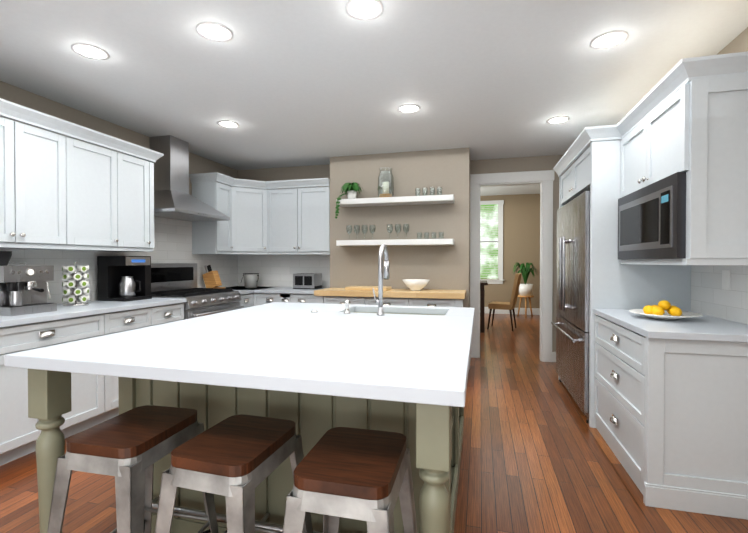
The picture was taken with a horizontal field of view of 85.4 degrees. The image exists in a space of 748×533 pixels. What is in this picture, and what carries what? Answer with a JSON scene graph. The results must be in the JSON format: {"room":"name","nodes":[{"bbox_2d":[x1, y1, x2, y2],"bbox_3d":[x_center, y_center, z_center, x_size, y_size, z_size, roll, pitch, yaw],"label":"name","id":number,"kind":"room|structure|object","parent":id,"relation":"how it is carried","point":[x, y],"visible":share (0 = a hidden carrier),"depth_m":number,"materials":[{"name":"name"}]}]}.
{"room":"kitchen","nodes":[
{"label":"kitchen","id":0,"kind":"room"},
{"bbox_2d":[0,81,237,194],"bbox_3d":[-3.042,-0.064,2.271,0.120,2.620,7.940,0,1,15],"label":"wall","id":1,"kind":"structure","parent":0,"point":[36,102],"depth_m":3.71,"materials":[{"name":"beige paint"}]},
{"bbox_2d":[0,98,75,249],"bbox_3d":[-2.651,-0.632,2.815,0.351,0.946,0.884,0,1,15],"label":"upper cabinet","id":2,"kind":"object","parent":1,"relation":"attached to","point":[58,191],"depth_m":2.93,"materials":[{"name":"white wood"}]},
{"bbox_2d":[52,126,127,249],"bbox_3d":[-2.496,-0.639,3.406,0.351,0.946,0.577,0,1,15],"label":"upper cabinet","id":3,"kind":"object","parent":1,"relation":"attached to","point":[101,200],"depth_m":3.42,"materials":[{"name":"white wood"}]},
{"bbox_2d":[0,248,237,303],"bbox_3d":[-2.651,0.072,3.514,0.006,0.520,5.100,0,1,15],"label":"backsplash","id":4,"kind":"structure","parent":1,"relation":"attached to","point":[225,267],"depth_m":3.75,"materials":[{"name":"tile"}]},
{"bbox_2d":[124,142,155,249],"bbox_3d":[-2.392,-0.644,3.800,0.351,0.946,0.479,0,1,15],"label":"upper cabinet","id":5,"kind":"object","parent":1,"relation":"attached to","point":[139,161],"depth_m":3.83,"materials":[{"name":"white wood"}]},
{"bbox_2d":[154,216,191,249],"bbox_3d":[-2.379,-0.500,4.547,0.006,0.600,0.990,0,1,15],"label":"backsplash","id":6,"kind":"structure","parent":1,"relation":"attached to","point":[172,233],"depth_m":4.70,"materials":[{"name":"tile"}]},
{"bbox_2d":[149,135,229,221],"bbox_3d":[-2.108,-0.971,4.489,0.553,0.852,0.906,0,1,15],"label":"hood chimney","id":7,"kind":"object","parent":1,"relation":"attached to","point":[174,199],"visible":0.94,"depth_m":4.35,"materials":[{"name":"silver metal"}]},
{"bbox_2d":[189,172,232,251],"bbox_3d":[-2.020,-0.659,5.144,0.392,0.946,0.364,0,1,15],"label":"upper cabinet","id":8,"kind":"object","parent":1,"relation":"attached to","point":[207,236],"depth_m":4.99,"materials":[{"name":"white wood"}]},
{"bbox_2d":[238,164,329,189],"bbox_3d":[-1.228,-0.104,5.837,1.580,2.620,0.120,0,1,15],"label":"wall","id":9,"kind":"structure","parent":0,"point":[296,172],"depth_m":5.76,"materials":[{"name":"beige paint"}]},
{"bbox_2d":[229,178,284,254],"bbox_3d":[-1.745,-0.663,5.525,0.729,0.946,0.726,0,1,15],"label":"upper cabinet","id":10,"kind":"object","parent":9,"relation":"attached to","point":[250,197],"depth_m":5.36,"materials":[{"name":"white wood"}]},
{"bbox_2d":[238,255,329,287],"bbox_3d":[-1.244,0.046,5.778,1.580,0.520,0.006,0,1,15],"label":"backsplash","id":11,"kind":"structure","parent":9,"relation":"attached to","point":[276,270],"depth_m":5.80,"materials":[{"name":"tile"}]},
{"bbox_2d":[269,184,329,254],"bbox_3d":[-0.994,-0.615,5.502,0.952,0.850,0.392,0,1,15],"label":"upper cabinet","id":12,"kind":"object","parent":9,"relation":"attached to","point":[276,218],"depth_m":5.34,"materials":[{"name":"white wood"}]},
{"bbox_2d":[0,313,747,532],"bbox_3d":[0.439,1.257,4.010,6.340,0.060,13.400,0,1,15],"label":"floor","id":13,"kind":"structure","parent":0,"point":[538,455],"depth_m":2.41,"materials":[{"name":"brown wood"}]},
{"bbox_2d":[0,314,115,465],"bbox_3d":[-2.498,0.801,2.795,0.652,0.880,0.970,0,1,15],"label":"base cabinet","id":14,"kind":"object","parent":13,"relation":"on","point":[94,400],"depth_m":2.70,"materials":[{"name":"white wood"}]},
{"bbox_2d":[0,298,186,325],"bbox_3d":[-2.584,0.347,2.406,0.673,0.036,3.384,0,1,15],"label":"countertop","id":15,"kind":"structure","parent":14,"relation":"on","point":[98,307],"depth_m":3.09,"materials":[{"name":"white stone"}]},
{"bbox_2d":[0,251,56,315],"bbox_3d":[-2.507,0.107,2.846,0.493,0.433,0.320,0,1,15],"label":"espresso machine","id":16,"kind":"object","parent":15,"relation":"on","point":[23,289],"visible":1,"depth_m":2.79,"materials":[{"name":"silver metal"}]},
{"bbox_2d":[62,261,88,305],"bbox_3d":[-2.449,0.137,3.327,0.179,0.362,0.179,0,1,15],"label":"pod carousel","id":17,"kind":"object","parent":15,"relation":"on","point":[78,300],"visible":1,"depth_m":3.28,"materials":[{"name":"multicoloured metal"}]},
{"bbox_2d":[97,256,151,300],"bbox_3d":[-2.338,0.108,3.825,0.342,0.410,0.300,0,1,15],"label":"coffee maker","id":18,"kind":"object","parent":15,"relation":"on","point":[123,278],"visible":1,"depth_m":3.74,"materials":[{"name":"black plastic"}]},
{"bbox_2d":[47,405,218,532],"bbox_3d":[-0.849,0.911,1.459,0.401,0.690,0.483,0,1,15],"label":"stool","id":19,"kind":"object","parent":13,"relation":"on","point":[129,449],"visible":1,"depth_m":1.31,"materials":[{"name":"brown wood"}]},
{"bbox_2d":[116,306,159,415],"bbox_3d":[-2.332,0.794,3.428,0.652,0.880,0.580,0,1,15],"label":"base cabinet","id":20,"kind":"object","parent":13,"relation":"on","point":[126,320],"depth_m":3.39,"materials":[{"name":"white wood"}]},
{"bbox_2d":[160,302,183,323],"bbox_3d":[-2.229,0.789,3.822,0.652,0.880,0.474,0,1,15],"label":"base cabinet","id":21,"kind":"object","parent":13,"relation":"on","point":[168,314],"depth_m":3.81,"materials":[{"name":"white wood"}]},
{"bbox_2d":[151,263,243,319],"bbox_3d":[-1.993,0.594,4.479,0.734,1.255,0.902,0,1,15],"label":"range","id":22,"kind":"object","parent":13,"relation":"on","point":[173,280],"visible":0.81,"depth_m":4.45,"materials":[{"name":"silver metal"}]},
{"bbox_2d":[155,414,312,532],"bbox_3d":[-0.452,0.912,1.355,0.401,0.690,0.483,0,1,15],"label":"stool","id":23,"kind":"object","parent":13,"relation":"on","point":[235,460],"visible":1,"depth_m":1.22,"materials":[{"name":"brown wood"}]},
{"bbox_2d":[239,290,256,307],"bbox_3d":[-1.869,0.774,5.108,0.697,0.880,0.353,0,1,15],"label":"base cabinet","id":24,"kind":"object","parent":13,"relation":"on","point":[248,300],"depth_m":5.08,"materials":[{"name":"white wood"}]},
{"bbox_2d":[233,290,252,293],"bbox_3d":[-1.796,0.313,5.411,0.672,0.036,0.986,0,1,15],"label":"countertop","id":25,"kind":"structure","parent":24,"relation":"on","point":[240,291],"depth_m":5.04,"materials":[{"name":"white stone"}]},
{"bbox_2d":[202,265,224,287],"bbox_3d":[-2.042,0.137,5.164,0.264,0.320,0.110,0,1,15],"label":"knife block","id":26,"kind":"object","parent":25,"relation":"on","point":[211,278],"visible":0.88,"depth_m":5.13,"materials":[{"name":"brown wood"}]},
{"bbox_2d":[241,273,258,287],"bbox_3d":[-1.692,0.194,5.590,0.256,0.197,0.216,0,1,15],"label":"pail","id":27,"kind":"object","parent":25,"relation":"on","point":[250,280],"visible":1,"depth_m":5.52,"materials":[{"name":"silver ceramic"}]},
{"bbox_2d":[28,310,468,532],"bbox_3d":[-0.303,0.804,2.257,1.566,0.885,1.917,0,1,15],"label":"kitchen island","id":28,"kind":"object","parent":13,"relation":"on","point":[434,434],"depth_m":1.64,"materials":[{"name":"green wood"}]},
{"bbox_2d":[4,302,474,409],"bbox_3d":[-0.306,0.339,2.261,1.660,0.045,2.020,0,1,15],"label":"island countertop","id":29,"kind":"structure","parent":28,"relation":"on","point":[422,359],"depth_m":1.53,"materials":[{"name":"white stone"}]},
{"bbox_2d":[344,301,350,313],"bbox_3d":[-0.173,0.268,2.690,0.043,0.086,0.082,0,1,15],"label":"soap dispenser","id":30,"kind":"object","parent":29,"relation":"on","point":[347,307],"visible":1,"depth_m":2.66,"materials":[{"name":"silver metal"}]},
{"bbox_2d":[372,244,388,315],"bbox_3d":[0.049,0.081,2.683,0.081,0.460,0.214,0,1,15],"label":"faucet","id":31,"kind":"object","parent":29,"relation":"on","point":[382,275],"visible":1,"depth_m":2.60,"materials":[{"name":"silver metal"}]},
{"bbox_2d":[257,290,316,304],"bbox_3d":[-1.028,0.772,5.361,0.933,0.880,0.701,0,1,15],"label":"base cabinet","id":32,"kind":"object","parent":13,"relation":"on","point":[258,295],"depth_m":5.08,"materials":[{"name":"white wood"}]},
{"bbox_2d":[225,286,324,293],"bbox_3d":[-1.332,0.313,5.446,1.568,0.036,0.673,0,1,15],"label":"countertop","id":33,"kind":"structure","parent":32,"relation":"on","point":[276,290],"depth_m":5.24,"materials":[{"name":"white stone"}]},
{"bbox_2d":[293,273,321,288],"bbox_3d":[-0.888,0.194,5.405,0.308,0.202,0.290,0,1,15],"label":"toaster","id":34,"kind":"object","parent":33,"relation":"on","point":[307,280],"visible":1,"depth_m":5.29,"materials":[{"name":"silver metal"}]},
{"bbox_2d":[283,427,417,532],"bbox_3d":[-0.058,0.913,1.242,0.393,0.690,0.477,0,1,15],"label":"stool","id":35,"kind":"object","parent":13,"relation":"on","point":[356,473],"visible":1,"depth_m":1.12,"materials":[{"name":"brown wood"}]},
{"bbox_2d":[314,288,465,306],"bbox_3d":[0.197,0.748,4.758,1.710,0.940,0.536,0,1,15],"label":"base cabinet","id":36,"kind":"object","parent":13,"relation":"on","point":[428,297],"visible":0.19,"depth_m":4.53,"materials":[{"name":"white wood"}]},
{"bbox_2d":[345,286,391,290],"bbox_3d":[-0.063,0.259,4.843,0.500,0.034,0.280,0,1,15],"label":"cutting board","id":37,"kind":"object","parent":36,"relation":"on","point":[385,288],"visible":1,"depth_m":4.73,"materials":[{"name":"brown wood"}]},
{"bbox_2d":[403,279,428,290],"bbox_3d":[0.485,0.215,4.689,0.320,0.125,0.320,0,1,15],"label":"bowl","id":38,"kind":"object","parent":36,"relation":"on","point":[415,284],"visible":1,"depth_m":4.59,"materials":[{"name":"white ceramic"}]},
{"bbox_2d":[480,280,487,332],"bbox_3d":[1.351,0.732,7.900,1.650,0.900,1.000,0,1,15],"label":"dining table","id":39,"kind":"object","parent":13,"relation":"on","point":[482,290],"visible":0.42,"depth_m":7.29,"materials":[{"name":"brown wood"}]},
{"bbox_2d":[487,273,521,330],"bbox_3d":[2.482,0.657,7.697,0.564,1.057,0.442,0,1,27],"label":"dining chair","id":40,"kind":"object","parent":13,"relation":"on","point":[509,306],"visible":0.98,"depth_m":7.53,"materials":[{"name":"brown fabric"}]},
{"bbox_2d":[517,295,533,317],"bbox_3d":[3.493,0.917,9.349,0.360,0.503,0.375,0,1,15],"label":"stool","id":41,"kind":"object","parent":13,"relation":"on","point":[526,297],"visible":0.94,"depth_m":9.30,"materials":[{"name":"brown wood"}]},
{"bbox_2d":[511,263,537,295],"bbox_3d":[3.471,0.283,9.377,0.637,0.763,0.611,0,1,15],"label":"potted plant","id":42,"kind":"object","parent":41,"relation":"on","point":[525,289],"visible":0.98,"depth_m":9.27,"materials":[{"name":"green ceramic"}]},
{"bbox_2d":[551,191,589,422],"bbox_3d":[2.093,0.305,3.679,0.738,1.850,1.220,0,1,15],"label":"refrigerator","id":43,"kind":"object","parent":13,"relation":"on","point":[571,324],"visible":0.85,"depth_m":3.51,"materials":[{"name":"silver metal"}]},
{"bbox_2d":[558,139,690,427],"bbox_3d":[2.135,0.136,3.657,0.680,2.190,1.318,0,1,15],"label":"cabinet","id":44,"kind":"object","parent":13,"relation":"on","point":[594,169],"visible":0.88,"depth_m":3.06,"materials":[{"name":"white wood"}]},
{"bbox_2d":[593,309,747,519],"bbox_3d":[1.843,0.786,2.515,0.655,0.915,1.050,0,1,15],"label":"base cabinet","id":45,"kind":"object","parent":13,"relation":"on","point":[671,406],"visible":1,"depth_m":2.09,"materials":[{"name":"white wood"}]},
{"bbox_2d":[629,300,702,319],"bbox_3d":[1.827,0.270,2.549,0.380,0.115,0.380,0,1,15],"label":"plate","id":46,"kind":"object","parent":45,"relation":"on","point":[663,310],"visible":1,"depth_m":2.51,"materials":[{"name":"white ceramic"}]},
{"bbox_2d":[0,0,747,169],"bbox_3d":[-0.196,-1.415,1.556,6.340,0.100,8.390,0,1,15],"label":"ceiling","id":47,"kind":"structure","parent":0,"point":[288,83],"depth_m":2.81,"materials":[{"name":"paint"}]},
{"bbox_2d":[71,43,108,59],"bbox_3d":[-1.816,-1.374,2.596,0.200,0.006,0.200,0,1,15],"label":"recessed light","id":48,"kind":"object","parent":47,"relation":"in","point":[89,51],"visible":1,"depth_m":2.59,"materials":[{"name":"white"}]},
{"bbox_2d":[196,22,232,41],"bbox_3d":[-0.933,-1.372,2.375,0.200,0.006,0.200,0,1,15],"label":"recessed light","id":49,"kind":"object","parent":47,"relation":"in","point":[213,31],"visible":1,"depth_m":2.37,"materials":[{"name":"white"}]},
{"bbox_2d":[217,120,238,127],"bbox_3d":[-1.427,-1.390,3.962,0.200,0.006,0.200,0,1,15],"label":"recessed light","id":50,"kind":"object","parent":47,"relation":"in","point":[228,124],"visible":0.96,"depth_m":3.96,"materials":[{"name":"white"}]},
{"bbox_2d":[346,0,382,20],"bbox_3d":[-0.050,-1.369,2.154,0.200,0.006,0.200,0,1,15],"label":"recessed light","id":51,"kind":"object","parent":47,"relation":"in","point":[364,10],"visible":1,"depth_m":2.16,"materials":[{"name":"white"}]},
{"bbox_2d":[398,104,419,112],"bbox_3d":[0.308,-1.385,3.559,0.200,0.006,0.200,0,1,15],"label":"recessed light","id":52,"kind":"object","parent":47,"relation":"in","point":[409,108],"visible":1,"depth_m":3.55,"materials":[{"name":"white"}]},
{"bbox_2d":[547,116,569,123],"bbox_3d":[1.747,-1.389,3.844,0.200,0.006,0.200,0,1,15],"label":"recessed light","id":53,"kind":"object","parent":47,"relation":"in","point":[558,119],"visible":1,"depth_m":3.83,"materials":[{"name":"white"}]},
{"bbox_2d":[590,30,627,48],"bbox_3d":[1.426,-1.373,2.460,0.200,0.006,0.200,0,1,15],"label":"recessed light","id":54,"kind":"object","parent":47,"relation":"in","point":[610,39],"visible":1,"depth_m":2.45,"materials":[{"name":"white"}]},
{"bbox_2d":[330,147,470,307],"bbox_3d":[0.371,-0.099,5.372,1.750,2.620,0.750,0,1,15],"label":"wall","id":55,"kind":"structure","parent":0,"point":[443,267],"depth_m":4.98,"materials":[{"name":"beige paint"}]},
{"bbox_2d":[336,194,453,245],"bbox_3d":[0.249,-0.536,4.881,1.400,0.565,0.249,0,1,15],"label":"floating shelves","id":56,"kind":"object","parent":55,"relation":"attached to","point":[405,200],"visible":0.96,"depth_m":4.77,"materials":[{"name":"white wood"}]},
{"bbox_2d":[335,182,362,217],"bbox_3d":[-0.279,-0.801,5.006,0.323,0.442,0.310,0,1,15],"label":"potted plant","id":57,"kind":"object","parent":56,"relation":"on","point":[350,189],"visible":1,"depth_m":4.93,"materials":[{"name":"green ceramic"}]},
{"bbox_2d":[378,167,393,196],"bbox_3d":[0.142,-1.000,4.904,0.198,0.360,0.200,0,1,15],"label":"jar candle","id":58,"kind":"object","parent":56,"relation":"on","point":[386,190],"visible":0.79,"depth_m":4.87,"materials":[{"name":"clear glass"}]},
{"bbox_2d":[395,224,400,232],"bbox_3d":[0.288,-0.414,4.878,0.077,0.190,0.077,0,1,0],"label":"glassware","id":59,"kind":"object","parent":56,"relation":"on","point":[395,224],"depth_m":4.87,"materials":[{"name":"clear glass"}]},
{"bbox_2d":[415,188,420,195],"bbox_3d":[0.521,-0.874,4.812,0.058,0.110,0.058,0,1,-30],"label":"glassware","id":60,"kind":"object","parent":56,"relation":"on","point":[417,191],"depth_m":4.80,"materials":[{"name":"clear glass"}]},
{"bbox_2d":[469,352,555,368],"bbox_3d":[1.978,1.151,4.904,1.617,0.130,0.628,0,1,15],"label":"baseboard","id":61,"kind":"structure","parent":55,"relation":"attached to","point":[553,356],"depth_m":5.13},
{"bbox_2d":[480,194,539,307],"bbox_3d":[2.531,-0.293,10.122,4.800,2.900,0.120,0,1,15],"label":"wall","id":62,"kind":"structure","parent":0,"point":[521,228],"depth_m":9.80,"materials":[{"name":"beige paint"}]},
{"bbox_2d":[480,200,503,283],"bbox_3d":[2.827,-0.594,9.947,0.710,2.045,0.060,0,1,15],"label":"dining room window","id":63,"kind":"structure","parent":62,"relation":"in","point":[491,242],"depth_m":9.95,"materials":[{"name":"white"}]},
{"bbox_2d":[484,307,539,314],"bbox_3d":[2.514,1.077,10.072,4.800,0.160,0.016,0,1,15],"label":"baseboard","id":64,"kind":"structure","parent":62,"relation":"attached to","point":[535,311],"depth_m":9.80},
{"bbox_2d":[480,184,539,195],"bbox_3d":[1.957,-1.768,7.914,5.400,0.100,5.010,0,1,15],"label":"ceiling","id":65,"kind":"structure","parent":0,"point":[509,190],"depth_m":9.24,"materials":[{"name":"paint"}]},
{"bbox_2d":[470,153,582,351],"bbox_3d":[2.076,-0.098,5.250,1.610,2.620,0.120,0,1,15],"label":"wall","id":66,"kind":"structure","parent":0,"point":[522,164],"depth_m":5.16,"materials":[{"name":"beige paint"}]},
{"bbox_2d":[470,170,554,361],"bbox_3d":[1.785,-0.004,5.325,1.050,2.430,0.166,0,1,15],"label":"door frame","id":67,"kind":"structure","parent":66,"relation":"attached to","point":[544,179],"depth_m":5.20,"materials":[{"name":"white wood"}]},
{"bbox_2d":[716,27,747,54],"bbox_3d":[1.887,-0.050,1.119,0.120,2.620,8.210,0,1,15],"label":"wall","id":68,"kind":"structure","parent":0,"point":[738,43],"depth_m":2.41,"materials":[{"name":"beige paint"}]},
{"bbox_2d":[553,51,747,176],"bbox_3d":[1.982,-1.002,3.135,0.717,0.095,2.380,0,1,15],"label":"crown molding","id":69,"kind":"structure","parent":68,"relation":"attached to","point":[681,73],"depth_m":2.30,"materials":[{"name":"white wood"}]},
{"bbox_2d":[618,75,747,264],"bbox_3d":[1.925,-0.479,2.494,0.500,0.935,1.020,0,1,15],"label":"upper cabinet","id":70,"kind":"object","parent":68,"relation":"attached to","point":[683,199],"visible":1,"depth_m":2.06,"materials":[{"name":"white wood"}]},
{"bbox_2d":[691,265,747,324],"bbox_3d":[2.114,0.155,2.235,0.006,0.383,1.440,0,1,15],"label":"backsplash","id":71,"kind":"structure","parent":68,"relation":"attached to","point":[710,296],"depth_m":2.58,"materials":[{"name":"tile"}]},
{"bbox_2d":[722,270,730,289],"bbox_3d":[2.178,0.084,2.507,0.008,0.120,0.080,0,1,15],"label":"electrical outlet","id":72,"kind":"object","parent":71,"relation":"attached to","point":[726,279],"visible":1,"depth_m":2.50,"materials":[{"name":"white plastic"}]}
]}

